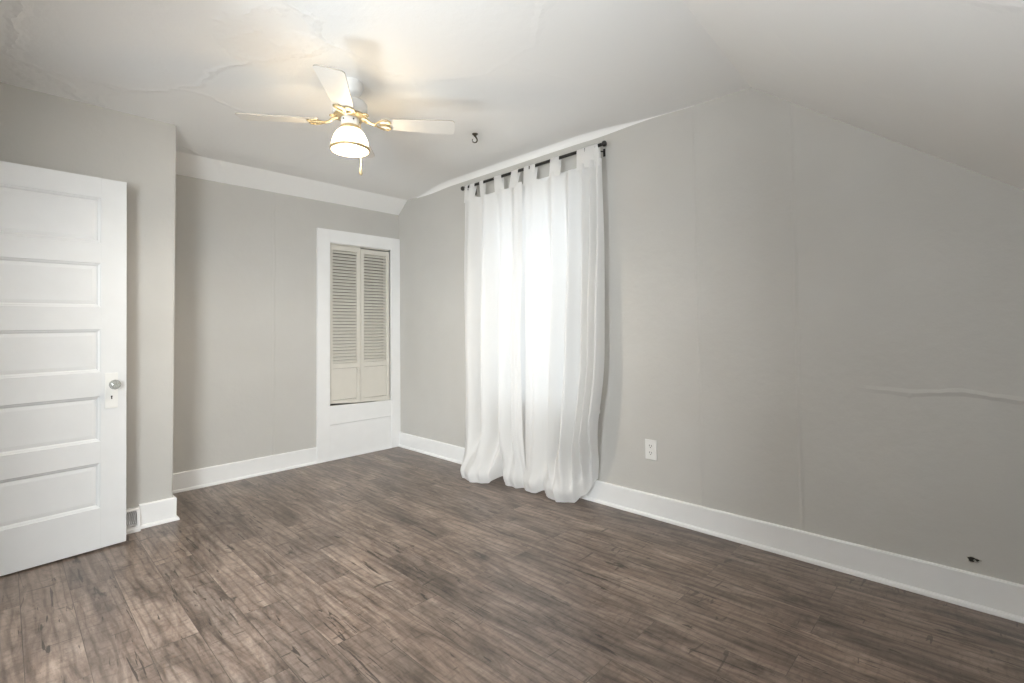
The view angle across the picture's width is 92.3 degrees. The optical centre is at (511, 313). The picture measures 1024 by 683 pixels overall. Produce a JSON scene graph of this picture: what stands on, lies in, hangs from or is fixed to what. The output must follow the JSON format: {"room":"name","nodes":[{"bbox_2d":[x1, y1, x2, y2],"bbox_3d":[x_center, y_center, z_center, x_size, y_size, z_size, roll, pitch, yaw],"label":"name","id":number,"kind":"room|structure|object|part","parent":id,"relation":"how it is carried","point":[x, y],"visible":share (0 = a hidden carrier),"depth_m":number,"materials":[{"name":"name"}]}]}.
{"room":"empty bedroom","nodes":[
{"label":"empty bedroom","id":0,"kind":"room"},
{"bbox_2d":[0,82,175,508],"bbox_3d":[-2.679,0.038,2.808,0.597,2.425,1.148,-2,-3,44],"label":"wall","id":1,"kind":"structure","parent":0,"point":[38,129],"depth_m":2.88,"materials":[{"name":"grey paint"}]},
{"bbox_2d":[126,506,140,533],"bbox_3d":[-2.253,1.180,2.725,0.061,0.126,0.310,-2,-3,44],"label":"air vent","id":2,"kind":"object","parent":1,"relation":"in","point":[132,514],"visible":0.11,"depth_m":2.82,"materials":[{"name":"white metal"}]},
{"bbox_2d":[126,511,136,527],"bbox_3d":[-2.248,1.173,2.718,0.025,0.090,0.286,-2,-3,44],"label":"grille","id":3,"kind":"object","parent":2,"relation":"attached to","point":[134,525],"depth_m":2.80,"materials":[{"name":"white metal"}]},
{"bbox_2d":[173,174,398,472],"bbox_3d":[-2.246,0.138,3.768,0.120,2.275,3.132,-2,-3,44],"label":"wall","id":4,"kind":"structure","parent":0,"point":[245,307],"depth_m":3.85,"materials":[{"name":"grey paint"}]},
{"bbox_2d":[139,447,316,528],"bbox_3d":[-2.213,1.191,3.219,0.627,0.136,2.180,-2,-3,44],"label":"baseboard","id":5,"kind":"structure","parent":4,"relation":"attached to","point":[183,481],"depth_m":3.67,"materials":[{"name":"white wood"}]},
{"bbox_2d":[316,228,400,462],"bbox_3d":[-1.537,0.282,4.680,0.439,2.028,0.830,-2,-3,44],"label":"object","id":6,"kind":"structure","parent":4,"relation":"attached to","point":[345,430],"depth_m":4.48,"materials":[{"name":"white wood"}]},
{"bbox_3d":[-1.642,0.271,4.283,0.024,2.028,0.114,-2,-3,44],"label":"casing","id":7,"kind":"part","parent":6,"relation":"part of","materials":[{"name":"white wood"}]},
{"bbox_3d":[-1.399,-0.679,4.576,0.024,0.116,0.617,-2,-3,44],"label":"head casing","id":8,"kind":"part","parent":6,"relation":"part of","materials":[{"name":"white wood"}]},
{"bbox_3d":[-1.139,0.282,4.803,0.024,2.028,0.099,-2,-3,44],"label":"casing","id":9,"kind":"part","parent":6,"relation":"part of","materials":[{"name":"white wood"}]},
{"bbox_2d":[330,243,389,403],"bbox_3d":[-1.401,0.104,4.561,0.051,1.449,0.610,-2,-3,44],"label":"louvered shutters","id":10,"kind":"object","parent":4,"relation":"in","point":[361,383],"depth_m":4.55,"materials":[{"name":"beige paint"}]},
{"bbox_3d":[-1.512,0.635,4.444,0.014,0.276,0.230,-2,-3,44],"label":"flat panel","id":11,"kind":"part","parent":10,"relation":"part of","materials":[{"name":"beige paint"}]},
{"bbox_3d":[-1.299,0.644,4.663,0.014,0.284,0.232,-2,-3,44],"label":"flat panel","id":12,"kind":"part","parent":10,"relation":"part of","materials":[{"name":"beige paint"}]},
{"bbox_2d":[0,447,1023,682],"bbox_3d":[-0.821,1.240,1.550,5.520,0.100,4.520,-2,-3,44],"label":"floor","id":13,"kind":"structure","parent":0,"point":[391,565],"depth_m":2.03,"materials":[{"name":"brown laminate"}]},
{"bbox_2d":[0,0,1023,214],"bbox_3d":[-0.336,-0.523,2.007,5.352,1.620,3.240,-2,-3,44],"label":"ceiling","id":14,"kind":"structure","parent":0,"point":[942,79],"depth_m":2.21,"materials":[{"name":"white paint"}]},
{"bbox_2d":[235,64,454,174],"bbox_3d":[-0.848,-0.963,2.576,0.843,0.498,0.843,-2,-2,36],"label":"ceiling fan","id":15,"kind":"object","parent":14,"relation":"hanging from","point":[344,92],"visible":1,"depth_m":2.53,"materials":[{"name":"white wood"}]},
{"bbox_3d":[-1.194,-0.998,2.523,0.390,0.027,0.131,0,-2,-9],"label":"fan blade","id":16,"kind":"part","parent":15,"relation":"part of","materials":[{"name":"white wood"}]},
{"bbox_3d":[-0.794,-1.012,2.232,0.131,0.027,0.390,0,-2,-9],"label":"fan blade","id":17,"kind":"part","parent":15,"relation":"part of","materials":[{"name":"white wood"}]},
{"bbox_3d":[-0.847,-0.908,2.575,0.192,0.108,0.192,-2,-3,44],"label":"lamp shade","id":18,"kind":"part","parent":15,"relation":"part of","materials":[{"name":"white glass"}]},
{"bbox_3d":[-0.847,-0.907,2.575,0.060,0.093,0.060,-2,-3,44],"label":"light bulb","id":19,"kind":"part","parent":15,"relation":"part of","materials":[{"name":"white glass"}]},
{"bbox_3d":[-0.903,-0.989,2.923,0.131,0.027,0.390,0,-2,-9],"label":"fan blade","id":20,"kind":"part","parent":15,"relation":"part of","materials":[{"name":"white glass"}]},
{"bbox_3d":[-0.503,-1.003,2.632,0.390,0.027,0.131,0,-2,-9],"label":"fan blade","id":21,"kind":"part","parent":15,"relation":"part of","materials":[{"name":"white wood"}]},
{"bbox_2d":[472,133,477,142],"bbox_3d":[-0.246,-1.164,3.275,0.040,0.064,0.040,-2,-3,44],"label":"ceiling hook","id":22,"kind":"object","parent":14,"relation":"attached to","point":[473,134],"visible":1,"depth_m":3.27,"materials":[{"name":"brown metal"}]},
{"bbox_2d":[399,87,1023,584],"bbox_3d":[0.763,-0.005,3.121,5.352,2.451,0.120,-2,-3,44],"label":"wall","id":23,"kind":"structure","parent":0,"point":[814,321],"depth_m":2.42,"materials":[{"name":"grey paint"}]},
{"bbox_2d":[461,141,606,194],"bbox_3d":[0.114,-1.036,3.608,1.402,0.064,0.112,-2,-3,44],"label":"curtain rod","id":24,"kind":"object","parent":23,"relation":"attached to","point":[604,143],"visible":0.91,"depth_m":3.46,"materials":[{"name":"black metal"}]},
{"bbox_2d":[460,169,525,487],"bbox_3d":[-0.191,0.095,3.708,0.698,2.302,0.281,-2,-3,44],"label":"curtain","id":25,"kind":"object","parent":24,"relation":"hanging from","point":[494,448],"visible":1,"depth_m":3.72,"materials":[{"name":"white fabric"}]},
{"bbox_2d":[520,143,604,502],"bbox_3d":[0.266,0.078,3.338,0.825,2.302,0.191,-2,-3,44],"label":"curtain","id":26,"kind":"object","parent":24,"relation":"hanging from","point":[562,330],"visible":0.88,"depth_m":3.25,"materials":[{"name":"white fabric"}]},
{"bbox_2d":[490,171,599,412],"bbox_3d":[0.197,-0.111,3.647,1.110,1.730,0.155,-2,-3,44],"label":"window","id":27,"kind":"structure","parent":23,"relation":"in","point":[565,172],"depth_m":3.54,"materials":[{"name":"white glass"}]},
{"bbox_3d":[0.163,-0.112,3.611,1.090,1.730,0.014,-2,-3,44],"label":"casing","id":28,"kind":"part","parent":27,"relation":"part of","materials":[{"name":"white fabric"}]},
{"bbox_2d":[417,106,691,197],"bbox_3d":[0.055,-1.160,3.726,2.700,0.060,0.030,-2,-3,44],"label":"cove","id":29,"kind":"object","parent":23,"relation":"attached to","point":[589,136],"visible":1,"depth_m":3.62,"materials":[{"name":"white paint"}]},
{"bbox_2d":[645,439,656,460],"bbox_3d":[0.832,0.817,2.949,0.073,0.118,0.008,-2,-3,44],"label":"wall outlet","id":30,"kind":"object","parent":23,"relation":"attached to","point":[650,445],"visible":1,"depth_m":2.94,"materials":[{"name":"white plastic"}]},
{"bbox_2d":[398,432,1023,623],"bbox_3d":[0.725,1.151,3.032,5.112,0.136,0.027,-2,-3,44],"label":"baseboard","id":31,"kind":"structure","parent":23,"relation":"attached to","point":[975,591],"depth_m":2.33,"materials":[{"name":"white wood"}]},
{"bbox_2d":[966,556,981,562],"bbox_3d":[1.843,0.986,1.963,0.047,0.028,0.014,-2,-3,44],"label":"cable hole","id":32,"kind":"object","parent":23,"relation":"attached to","point":[971,559],"visible":1,"depth_m":1.97,"materials":[{"name":"plastic"}]},
{"bbox_3d":[-1.157,-0.062,0.622,4.635,2.451,0.120,-2,-3,44],"label":"wall","id":33,"kind":"structure","parent":0,"visible":0},
{"bbox_2d":[0,161,126,575],"bbox_3d":[-2.332,0.251,2.369,0.101,1.946,0.776,-2,-2,40],"label":"door","id":34,"kind":"structure","parent":33,"relation":"in","point":[63,235],"depth_m":2.47,"materials":[{"name":"white paint"}]},
{"bbox_3d":[-2.339,0.899,2.374,0.028,0.234,0.545,-2,-2,40],"label":"recessed panel","id":35,"kind":"part","parent":34,"relation":"part of","materials":[{"name":"white paint"}]},
{"bbox_3d":[-2.364,-0.493,2.408,0.028,0.242,0.545,-2,-2,40],"label":"recessed panel","id":36,"kind":"part","parent":34,"relation":"part of","materials":[{"name":"white paint"}]},
{"bbox_3d":[-2.358,-0.150,2.400,0.028,0.233,0.545,-2,-2,40],"label":"recessed panel","id":37,"kind":"part","parent":34,"relation":"part of","materials":[{"name":"white paint"}]},
{"bbox_3d":[-2.352,0.195,2.392,0.028,0.226,0.545,-2,-2,40],"label":"recessed panel","id":38,"kind":"part","parent":34,"relation":"part of","materials":[{"name":"white paint"}]},
{"bbox_3d":[-2.345,0.552,2.383,0.028,0.236,0.545,-2,-2,40],"label":"recessed panel","id":39,"kind":"part","parent":34,"relation":"part of","materials":[{"name":"white paint"}]},
{"bbox_3d":[-2.133,0.410,2.620,0.006,0.187,0.055,-2,-2,40],"label":"lock plate","id":40,"kind":"part","parent":34,"relation":"part of","materials":[{"name":"white plastic"}]},
{"bbox_3d":[-2.094,0.376,2.595,0.032,0.051,0.051,-2,-2,40],"label":"glass knob","id":41,"kind":"part","parent":34,"relation":"part of","materials":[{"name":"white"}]}
]}

